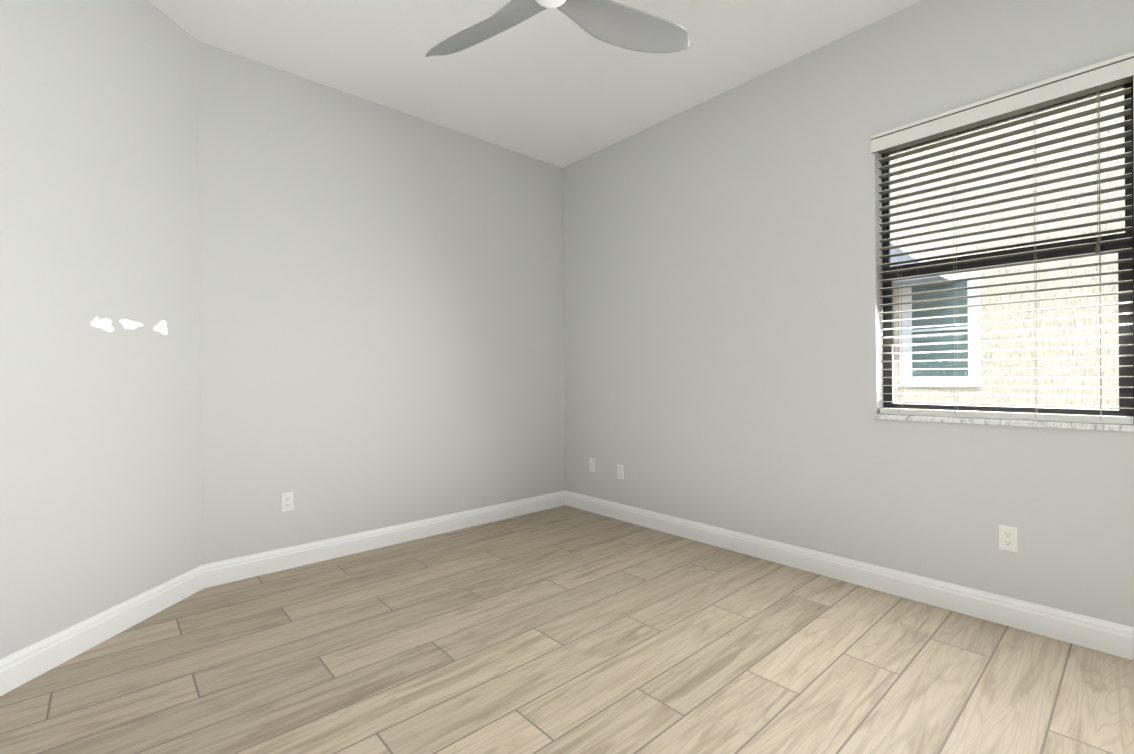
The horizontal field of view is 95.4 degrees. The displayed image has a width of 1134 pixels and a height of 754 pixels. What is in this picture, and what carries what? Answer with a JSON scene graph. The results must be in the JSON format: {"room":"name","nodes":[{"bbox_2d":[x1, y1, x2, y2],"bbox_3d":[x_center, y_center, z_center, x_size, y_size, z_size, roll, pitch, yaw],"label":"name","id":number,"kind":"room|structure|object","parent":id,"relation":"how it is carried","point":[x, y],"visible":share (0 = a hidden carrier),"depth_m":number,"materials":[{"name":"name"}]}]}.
{"room":"empty bedroom","nodes":[
{"label":"empty bedroom","id":0,"kind":"room"},
{"bbox_2d":[0,0,201,658],"bbox_3d":[-2.141,-0.343,2.322,0.143,3.030,1.286,0,0,4],"label":"wall","id":1,"kind":"structure","parent":0,"point":[100,477],"depth_m":2.27,"materials":[{"name":"grey paint"}]},
{"bbox_2d":[197,41,564,564],"bbox_3d":[-1.388,-0.352,3.566,3.864,3.030,0.200,-1,0,-42],"label":"wall","id":2,"kind":"structure","parent":0,"point":[381,317],"depth_m":3.44,"materials":[{"name":"grey paint"}]},
{"bbox_2d":[281,492,293,511],"bbox_3d":[-1.701,0.762,3.142,0.070,0.114,0.007,-1,0,-42],"label":"electrical outlet","id":3,"kind":"object","parent":2,"relation":"attached to","point":[287,501],"visible":1,"depth_m":3.14,"materials":[{"name":"white plastic"}]},
{"bbox_2d":[148,0,920,167],"bbox_3d":[0.081,-1.937,1.861,4.114,0.120,5.014,-1,0,-42],"label":"ceiling","id":4,"kind":"structure","parent":0,"point":[556,87],"depth_m":3.02,"materials":[{"name":"white paint"}]},
{"bbox_2d":[425,0,689,56],"bbox_3d":[-0.045,-1.675,2.187,1.154,0.403,1.187,-1,0,-42],"label":"fan","id":5,"kind":"object","parent":4,"relation":"hanging from","point":[614,23],"visible":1,"depth_m":2.22,"materials":[{"name":"white plastic"}]},
{"bbox_2d":[0,505,1133,753],"bbox_3d":[0.107,1.213,1.866,4.114,0.120,5.014,-1,0,-42],"label":"floor","id":6,"kind":"structure","parent":0,"point":[564,629],"depth_m":2.05,"materials":[{"name":"brown wood"}]},
{"bbox_2d":[562,0,1133,626],"bbox_3d":[1.547,-0.376,3.023,0.200,3.030,4.514,-1,0,-42],"label":"wall","id":7,"kind":"structure","parent":0,"point":[722,326],"depth_m":3.01,"materials":[{"name":"grey paint"}]},
{"bbox_2d":[0,490,1133,695],"bbox_3d":[0.125,1.088,1.882,3.464,0.128,4.314,-1,0,-42],"label":"baseboard","id":8,"kind":"structure","parent":7,"relation":"attached to","point":[26,664],"depth_m":2.76,"materials":[{"name":"white wood"}]},
{"bbox_2d":[589,458,594,471],"bbox_3d":[0.210,0.748,4.377,0.014,0.114,0.070,-1,0,-42],"label":"electrical outlet","id":9,"kind":"object","parent":7,"relation":"attached to","point":[591,464],"visible":1,"depth_m":4.38,"materials":[{"name":"white plastic"}]},
{"bbox_2d":[617,464,623,479],"bbox_3d":[0.427,0.762,4.138,0.007,0.114,0.070,-1,0,-42],"label":"electrical outlet","id":10,"kind":"object","parent":7,"relation":"attached to","point":[620,471],"visible":1,"depth_m":4.13,"materials":[{"name":"white plastic"}]},
{"bbox_2d":[873,414,1133,431],"bbox_3d":[1.997,0.209,2.440,0.123,0.025,0.954,-1,0,-42],"label":"window sill","id":11,"kind":"structure","parent":7,"relation":"attached to","point":[1069,425],"depth_m":2.33,"materials":[{"name":"stone"}]},
{"bbox_2d":[882,77,1133,416],"bbox_3d":[2.047,-0.529,2.489,0.072,1.450,0.928,-1,0,-42],"label":"window","id":12,"kind":"structure","parent":7,"relation":"in","point":[1126,381],"depth_m":2.39,"materials":[{"name":"brown metal"}]},
{"bbox_2d":[870,52,1133,424],"bbox_3d":[1.979,-0.547,2.430,0.101,1.484,0.956,-1,0,-42],"label":"window blinds","id":13,"kind":"object","parent":12,"relation":"attached to","point":[1102,75],"visible":0.9,"depth_m":2.36,"materials":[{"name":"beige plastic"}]},
{"bbox_2d":[998,524,1017,552],"bbox_3d":[2.013,0.738,2.356,0.007,0.114,0.070,-1,0,-42],"label":"electrical outlet","id":14,"kind":"object","parent":7,"relation":"attached to","point":[1007,538],"visible":1,"depth_m":2.35,"materials":[{"name":"white plastic"}]},
{"label":"outside","id":15,"kind":"structure","parent":0,"visible":0},
{"bbox_3d":[2.135,1.371,4.865,3.099,0.220,17.000,-1,0,-42],"label":"ground","id":16,"kind":"structure","parent":15,"visible":0},
{"bbox_2d":[890,88,1124,409],"bbox_3d":[2.982,-1.727,5.638,0.760,6.300,15.000,-1,0,-42],"label":"neighbor house","id":17,"kind":"structure","parent":16,"relation":"on","point":[1028,344],"depth_m":4.62,"materials":[{"name":"beige brick"}]}
]}

